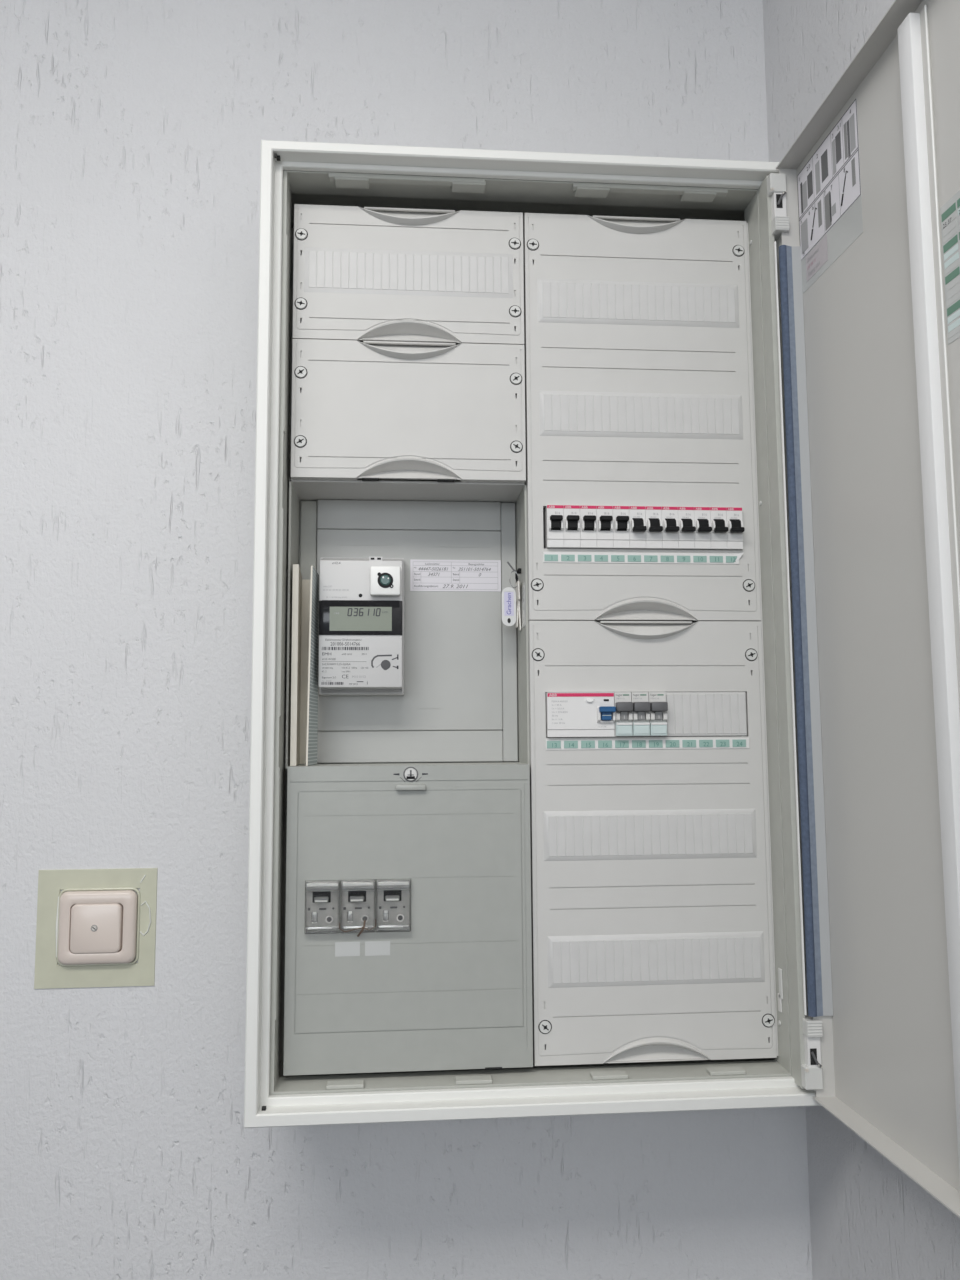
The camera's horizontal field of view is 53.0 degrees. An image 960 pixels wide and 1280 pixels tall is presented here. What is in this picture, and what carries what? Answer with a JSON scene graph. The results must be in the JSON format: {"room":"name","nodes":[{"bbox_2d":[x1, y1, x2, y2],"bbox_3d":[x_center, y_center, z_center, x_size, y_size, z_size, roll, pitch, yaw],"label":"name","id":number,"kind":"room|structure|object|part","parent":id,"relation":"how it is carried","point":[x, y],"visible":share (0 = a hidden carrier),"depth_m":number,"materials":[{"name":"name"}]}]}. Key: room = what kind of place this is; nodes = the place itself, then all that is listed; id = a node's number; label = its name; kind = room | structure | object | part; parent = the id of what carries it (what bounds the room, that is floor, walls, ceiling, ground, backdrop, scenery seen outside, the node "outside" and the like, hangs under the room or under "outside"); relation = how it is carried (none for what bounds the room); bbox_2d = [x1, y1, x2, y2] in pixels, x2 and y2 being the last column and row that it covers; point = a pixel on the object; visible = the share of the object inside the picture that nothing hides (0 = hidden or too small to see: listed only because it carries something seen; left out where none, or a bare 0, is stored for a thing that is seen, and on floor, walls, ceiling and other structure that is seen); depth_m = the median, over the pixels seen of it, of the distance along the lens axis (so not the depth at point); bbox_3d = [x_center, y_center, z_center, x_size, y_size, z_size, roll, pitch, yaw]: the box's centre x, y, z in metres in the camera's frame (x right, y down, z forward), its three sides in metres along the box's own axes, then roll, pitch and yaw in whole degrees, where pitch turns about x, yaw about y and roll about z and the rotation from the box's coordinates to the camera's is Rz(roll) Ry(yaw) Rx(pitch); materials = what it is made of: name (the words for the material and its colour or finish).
{"room":"utility room","nodes":[
{"label":"utility room","id":0,"kind":"room"},
{"bbox_2d":[0,0,811,1279],"bbox_3d":[-1.011,0.293,1.057,2.992,2.700,0.120,0,-6,-5],"label":"wall","id":1,"kind":"structure","parent":0,"point":[132,132],"depth_m":1.08,"materials":[{"name":"white paint"}]},
{"bbox_2d":[34,868,157,988],"bbox_3d":[-0.415,0.311,1.040,0.126,0.125,0.004,0,-6,-5],"label":"guard","id":2,"kind":"object","parent":1,"relation":"attached to","point":[48,974],"visible":1,"depth_m":1.04,"materials":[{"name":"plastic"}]},
{"bbox_2d":[58,890,137,964],"bbox_3d":[-0.412,0.310,1.035,0.081,0.077,0.011,0,-6,-5],"label":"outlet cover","id":3,"kind":"object","parent":1,"relation":"attached to","point":[96,927],"visible":1,"depth_m":1.03,"materials":[{"name":"beige plastic"}]},
{"bbox_2d":[244,0,959,1217],"bbox_3d":[0.081,-0.049,0.773,0.584,0.964,0.723,0,-6,-5],"label":"electrical cabinet","id":4,"kind":"object","parent":1,"relation":"attached to","point":[754,902],"depth_m":0.98,"materials":[{"name":"white metal"}]},
{"bbox_2d":[290,564,318,765],"bbox_3d":[-0.187,0.029,1.030,0.023,0.208,0.082,0,-6,-5],"label":"folded card","id":5,"kind":"object","parent":4,"relation":"in","point":[305,592],"visible":1,"depth_m":1.02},
{"bbox_2d":[305,880,339,933],"bbox_3d":[-0.157,0.265,0.958,0.034,0.051,0.014,0,-6,-5],"label":"switch","id":6,"kind":"object","parent":4,"relation":"attached to","point":[322,897],"visible":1,"depth_m":0.95,"materials":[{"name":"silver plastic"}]},
{"bbox_2d":[341,879,374,932],"bbox_3d":[-0.122,0.265,0.961,0.034,0.051,0.014,0,-6,-5],"label":"switch","id":7,"kind":"object","parent":4,"relation":"attached to","point":[357,896],"visible":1,"depth_m":0.95,"materials":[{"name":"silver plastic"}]},
{"bbox_2d":[339,919,375,936],"bbox_3d":[-0.121,0.285,0.954,0.037,0.018,0.009,0,-6,-5],"label":"wire","id":8,"kind":"object","parent":7,"relation":"hanging from","point":[364,922],"visible":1,"depth_m":0.95,"materials":[{"name":"brown"}]},
{"bbox_2d":[318,557,403,694],"bbox_3d":[-0.129,-0.018,1.046,0.093,0.153,0.067,0,-6,-5],"label":"meter","id":9,"kind":"object","parent":4,"relation":"attached to","point":[361,600],"visible":1,"depth_m":1.02,"materials":[{"name":"white plastic"}]},
{"bbox_3d":[-0.129,-0.086,1.051,0.087,0.012,0.034,0,-6,-5],"label":"terminal lid","id":10,"kind":"part","parent":9,"relation":"part of","materials":[{"name":"white plastic"}]},
{"bbox_2d":[335,941,389,956],"bbox_3d":[-0.117,0.307,0.957,0.054,0.014,0.001,0,-6,-5],"label":"sticker","id":11,"kind":"object","parent":4,"relation":"attached to","point":[372,948],"visible":1,"depth_m":0.96,"materials":[{"name":"grey paper"}]},
{"bbox_2d":[376,879,410,931],"bbox_3d":[-0.087,0.266,0.964,0.034,0.051,0.014,0,-6,-5],"label":"switch","id":12,"kind":"object","parent":4,"relation":"attached to","point":[393,896],"visible":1,"depth_m":0.96,"materials":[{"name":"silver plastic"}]},
{"bbox_3d":[-0.075,-0.244,1.027,0.247,0.150,0.010,0,-6,-5],"label":"panel","id":13,"kind":"part","parent":4,"relation":"part of","materials":[{"name":"plastic"}]},
{"bbox_3d":[-0.076,-0.394,1.042,0.247,0.149,0.010,0,-6,-5],"label":"panel","id":14,"kind":"part","parent":4,"relation":"part of","materials":[{"name":"plastic"}]},
{"bbox_3d":[-0.080,-0.142,1.101,0.209,0.034,0.009,0,-6,-5],"label":"board plate","id":15,"kind":"part","parent":4,"relation":"part of","materials":[{"name":"plastic"}]},
{"bbox_3d":[-0.079,0.119,1.075,0.209,0.035,0.009,0,-6,-5],"label":"board plate","id":16,"kind":"part","parent":4,"relation":"part of","materials":[{"name":"plastic"}]},
{"bbox_3d":[-0.080,-0.012,1.087,0.209,0.227,0.010,0,-6,-5],"label":"board plate","id":17,"kind":"part","parent":4,"relation":"part of","materials":[{"name":"plastic"}]},
{"bbox_3d":[-0.070,0.136,0.978,0.015,0.015,0.003,0,-6,-5],"label":"latch knob","id":18,"kind":"part","parent":4,"relation":"part of","materials":[{"name":"white plastic"}]},
{"bbox_2d":[410,559,500,591],"bbox_3d":[-0.028,-0.073,1.093,0.103,0.036,0.001,0,-6,-5],"label":"label","id":19,"kind":"object","parent":4,"relation":"attached to","point":[425,575],"visible":1,"depth_m":1.09,"materials":[{"name":"white paper"}]},
{"bbox_2d":[502,562,520,630],"bbox_3d":[0.038,-0.049,1.058,0.017,0.077,0.028,-6,-8,44],"label":"tag","id":20,"kind":"object","parent":4,"relation":"hanging from","point":[510,611],"visible":1,"depth_m":1.05,"materials":[{"name":"white plastic"}]},
{"bbox_3d":[0.047,-0.037,1.038,0.001,0.046,0.026,0,-6,-5],"label":"tape strip","id":21,"kind":"part","parent":4,"relation":"part of","materials":[{"name":"white plastic"}]},
{"bbox_3d":[0.056,-0.029,0.967,0.556,0.964,0.026,0,-6,-5],"label":"frame","id":22,"kind":"part","parent":4,"relation":"part of","materials":[{"name":"white paint"}]},
{"bbox_3d":[0.075,-0.087,1.017,0.014,0.007,0.001,0,-6,-5],"label":"number plate","id":23,"kind":"part","parent":4,"relation":"part of","materials":[{"name":"teal"}]},
{"bbox_2d":[543,505,563,548],"bbox_3d":[0.078,-0.119,1.031,0.017,0.045,0.050,0,-6,-5],"label":"circuit breaker","id":24,"kind":"object","parent":4,"relation":"attached to","point":[553,520],"visible":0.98,"depth_m":1.01,"materials":[{"name":"white plastic"}]},
{"bbox_3d":[0.077,0.108,0.997,0.014,0.008,0.001,0,-6,-5],"label":"number plate","id":25,"kind":"part","parent":4,"relation":"part of","materials":[{"name":"teal plastic"}]},
{"bbox_3d":[0.093,-0.087,1.018,0.014,0.007,0.001,0,-6,-5],"label":"number plate","id":26,"kind":"part","parent":4,"relation":"part of","materials":[{"name":"teal"}]},
{"bbox_3d":[0.094,0.108,0.999,0.014,0.008,0.001,0,-6,-5],"label":"number plate","id":27,"kind":"part","parent":4,"relation":"part of","materials":[{"name":"teal plastic"}]},
{"bbox_2d":[563,505,579,548],"bbox_3d":[0.096,-0.119,1.032,0.017,0.045,0.050,0,-6,-5],"label":"circuit breaker","id":28,"kind":"object","parent":4,"relation":"attached to","point":[571,513],"visible":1,"depth_m":1.02,"materials":[{"name":"white plastic"}]},
{"bbox_2d":[545,692,615,736],"bbox_3d":[0.104,0.079,1.012,0.070,0.046,0.050,0,-6,-5],"label":"residual current device","id":29,"kind":"object","parent":4,"relation":"attached to","point":[568,714],"visible":0.99,"depth_m":1.00,"materials":[{"name":"white plastic"}]},
{"bbox_3d":[0.111,-0.087,1.020,0.014,0.007,0.001,0,-6,-5],"label":"number plate","id":30,"kind":"part","parent":4,"relation":"part of","materials":[{"name":"teal"}]},
{"bbox_2d":[579,505,596,548],"bbox_3d":[0.114,-0.119,1.034,0.017,0.045,0.050,0,-6,-5],"label":"circuit breaker","id":31,"kind":"object","parent":4,"relation":"attached to","point":[588,523],"visible":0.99,"depth_m":1.02,"materials":[{"name":"white plastic"}]},
{"bbox_3d":[0.112,0.108,1.000,0.014,0.008,0.001,0,-6,-5],"label":"number plate","id":32,"kind":"part","parent":4,"relation":"part of","materials":[{"name":"teal plastic"}]},
{"bbox_3d":[0.129,-0.087,1.021,0.014,0.007,0.001,0,-6,-5],"label":"number plate","id":33,"kind":"part","parent":4,"relation":"part of","materials":[{"name":"teal"}]},
{"bbox_2d":[596,505,612,548],"bbox_3d":[0.131,-0.119,1.035,0.017,0.045,0.050,0,-6,-5],"label":"circuit breaker","id":34,"kind":"object","parent":4,"relation":"attached to","point":[604,514],"visible":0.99,"depth_m":1.02,"materials":[{"name":"white plastic"}]},
{"bbox_3d":[0.130,0.108,1.002,0.014,0.008,0.001,0,-6,-5],"label":"number plate","id":35,"kind":"part","parent":4,"relation":"part of","materials":[{"name":"teal plastic"}]},
{"bbox_3d":[0.146,-0.087,1.023,0.014,0.007,0.001,0,-6,-5],"label":"number plate","id":36,"kind":"part","parent":4,"relation":"part of","materials":[{"name":"teal"}]},
{"bbox_2d":[612,506,629,548],"bbox_3d":[0.149,-0.119,1.037,0.017,0.045,0.050,0,-6,-5],"label":"circuit breaker","id":37,"kind":"object","parent":4,"relation":"attached to","point":[621,534],"visible":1,"depth_m":1.02,"materials":[{"name":"white plastic"}]},
{"bbox_3d":[0.148,0.108,1.003,0.014,0.008,0.001,0,-6,-5],"label":"number plate","id":38,"kind":"part","parent":4,"relation":"part of","materials":[{"name":"teal plastic"}]},
{"bbox_2d":[614,692,632,736],"bbox_3d":[0.148,0.079,1.017,0.018,0.046,0.050,0,-6,-5],"label":"circuit breaker","id":39,"kind":"object","parent":4,"relation":"attached to","point":[623,704],"visible":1,"depth_m":1.00,"materials":[{"name":"white plastic"}]},
{"bbox_3d":[0.164,-0.087,1.024,0.014,0.007,0.001,0,-6,-5],"label":"number plate","id":40,"kind":"part","parent":4,"relation":"part of","materials":[{"name":"teal"}]},
{"bbox_2d":[629,506,646,548],"bbox_3d":[0.166,-0.119,1.038,0.017,0.045,0.050,0,-6,-5],"label":"circuit breaker","id":41,"kind":"object","parent":4,"relation":"attached to","point":[637,520],"visible":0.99,"depth_m":1.02,"materials":[{"name":"white plastic"}]},
{"bbox_3d":[0.173,0.082,1.049,0.226,0.062,0.008,0,-6,-5],"label":"mounting rail","id":42,"kind":"part","parent":4,"relation":"part of","materials":[{"name":"white plastic"}]},
{"bbox_3d":[0.166,0.108,1.004,0.014,0.008,0.001,0,-6,-5],"label":"number plate","id":43,"kind":"part","parent":4,"relation":"part of","materials":[{"name":"teal"}]},
{"bbox_2d":[631,692,650,735],"bbox_3d":[0.166,0.079,1.018,0.018,0.046,0.050,0,-6,-5],"label":"circuit breaker","id":44,"kind":"object","parent":4,"relation":"attached to","point":[641,704],"visible":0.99,"depth_m":1.00,"materials":[{"name":"white plastic"}]},
{"bbox_3d":[0.174,-0.244,1.047,0.250,0.449,0.010,0,-6,-5],"label":"panel","id":45,"kind":"part","parent":4,"relation":"part of","materials":[{"name":"plastic"}]},
{"bbox_3d":[0.182,-0.087,1.026,0.014,0.007,0.001,0,-6,-5],"label":"number plate","id":46,"kind":"part","parent":4,"relation":"part of","materials":[{"name":"teal"}]},
{"bbox_3d":[0.177,0.204,1.002,0.250,0.450,0.010,0,-6,-5],"label":"panel","id":47,"kind":"part","parent":4,"relation":"part of","materials":[{"name":"plastic"}]},
{"bbox_2d":[645,506,662,549],"bbox_3d":[0.184,-0.119,1.039,0.017,0.045,0.050,0,-6,-5],"label":"circuit breaker","id":48,"kind":"object","parent":4,"relation":"attached to","point":[653,514],"visible":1,"depth_m":1.02,"materials":[{"name":"white plastic"}]},
{"bbox_3d":[0.184,0.109,1.006,0.014,0.008,0.001,0,-6,-5],"label":"number plate","id":49,"kind":"part","parent":4,"relation":"part of","materials":[{"name":"teal"}]},
{"bbox_2d":[648,692,667,735],"bbox_3d":[0.184,0.079,1.020,0.018,0.046,0.050,0,-6,-5],"label":"circuit breaker","id":50,"kind":"object","parent":4,"relation":"attached to","point":[658,704],"visible":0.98,"depth_m":1.00,"materials":[{"name":"white plastic"}]},
{"bbox_3d":[0.200,-0.087,1.027,0.014,0.007,0.001,0,-6,-5],"label":"number plate","id":51,"kind":"part","parent":4,"relation":"part of","materials":[{"name":"teal plastic"}]},
{"bbox_2d":[660,506,679,549],"bbox_3d":[0.202,-0.119,1.041,0.017,0.045,0.050,0,-6,-5],"label":"circuit breaker","id":52,"kind":"object","parent":4,"relation":"attached to","point":[670,538],"visible":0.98,"depth_m":1.02,"materials":[{"name":"white plastic"}]},
{"bbox_3d":[0.202,0.109,1.007,0.014,0.008,0.001,0,-6,-5],"label":"number plate","id":53,"kind":"part","parent":4,"relation":"part of","materials":[{"name":"teal"}]},
{"bbox_3d":[0.218,-0.087,1.029,0.014,0.007,0.001,0,-6,-5],"label":"number plate","id":54,"kind":"part","parent":4,"relation":"part of","materials":[{"name":"teal plastic"}]},
{"bbox_2d":[677,507,695,549],"bbox_3d":[0.219,-0.119,1.042,0.017,0.045,0.050,0,-6,-5],"label":"circuit breaker","id":55,"kind":"object","parent":4,"relation":"attached to","point":[686,534],"visible":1,"depth_m":1.03,"materials":[{"name":"white plastic"}]},
{"bbox_3d":[0.219,0.109,1.009,0.014,0.008,0.001,0,-6,-5],"label":"number plate","id":56,"kind":"part","parent":4,"relation":"part of","materials":[{"name":"teal"}]},
{"bbox_3d":[0.235,-0.087,1.030,0.014,0.007,0.001,0,-6,-5],"label":"number plate","id":57,"kind":"part","parent":4,"relation":"part of","materials":[{"name":"teal plastic"}]},
{"bbox_2d":[693,507,711,549],"bbox_3d":[0.237,-0.119,1.043,0.017,0.045,0.050,0,-6,-5],"label":"circuit breaker","id":58,"kind":"object","parent":4,"relation":"attached to","point":[702,522],"visible":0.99,"depth_m":1.03,"materials":[{"name":"white plastic"}]},
{"bbox_3d":[0.237,0.109,1.010,0.014,0.008,0.001,0,-6,-5],"label":"number plate","id":59,"kind":"part","parent":4,"relation":"part of","materials":[{"name":"teal"}]},
{"bbox_3d":[0.253,-0.087,1.031,0.014,0.007,0.001,0,-6,-5],"label":"number plate","id":60,"kind":"part","parent":4,"relation":"part of","materials":[{"name":"teal plastic"}]},
{"bbox_2d":[709,507,727,549],"bbox_3d":[0.254,-0.119,1.045,0.017,0.045,0.050,0,-6,-5],"label":"circuit breaker","id":61,"kind":"object","parent":4,"relation":"attached to","point":[719,531],"visible":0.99,"depth_m":1.03,"materials":[{"name":"white plastic"}]},
{"bbox_3d":[0.255,0.109,1.012,0.014,0.008,0.001,0,-6,-5],"label":"number plate","id":62,"kind":"part","parent":4,"relation":"part of","materials":[{"name":"teal"}]},
{"bbox_3d":[0.270,-0.087,1.033,0.012,0.007,0.001,0,-6,-5],"label":"number plate","id":63,"kind":"part","parent":4,"relation":"part of","materials":[{"name":"teal plastic"}]},
{"bbox_2d":[726,507,744,549],"bbox_3d":[0.272,-0.119,1.046,0.017,0.045,0.050,0,-6,-5],"label":"circuit breaker","id":64,"kind":"object","parent":4,"relation":"attached to","point":[736,529],"visible":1,"depth_m":1.03,"materials":[{"name":"white plastic"}]},
{"bbox_3d":[0.273,0.109,1.013,0.014,0.008,0.001,0,-6,-5],"label":"number plate","id":65,"kind":"part","parent":4,"relation":"part of","materials":[{"name":"teal plastic"}]},
{"bbox_3d":[0.310,-0.029,0.989,0.006,0.933,0.024,0,-6,-5],"label":"hinge rail","id":66,"kind":"part","parent":4,"relation":"part of","materials":[{"name":"grey metal"}]},
{"bbox_3d":[0.358,-0.057,0.714,0.024,0.946,0.526,0,-6,-6],"label":"door","id":67,"kind":"part","parent":4,"relation":"part of","materials":[{"name":"grey paint"}]},
{"bbox_2d":[763,0,959,1279],"bbox_3d":[0.553,0.129,-0.454,0.120,2.700,3.160,0,-6,-5],"label":"wall","id":68,"kind":"structure","parent":0,"point":[869,1220],"depth_m":1.00,"materials":[{"name":"white paint"}]}
]}

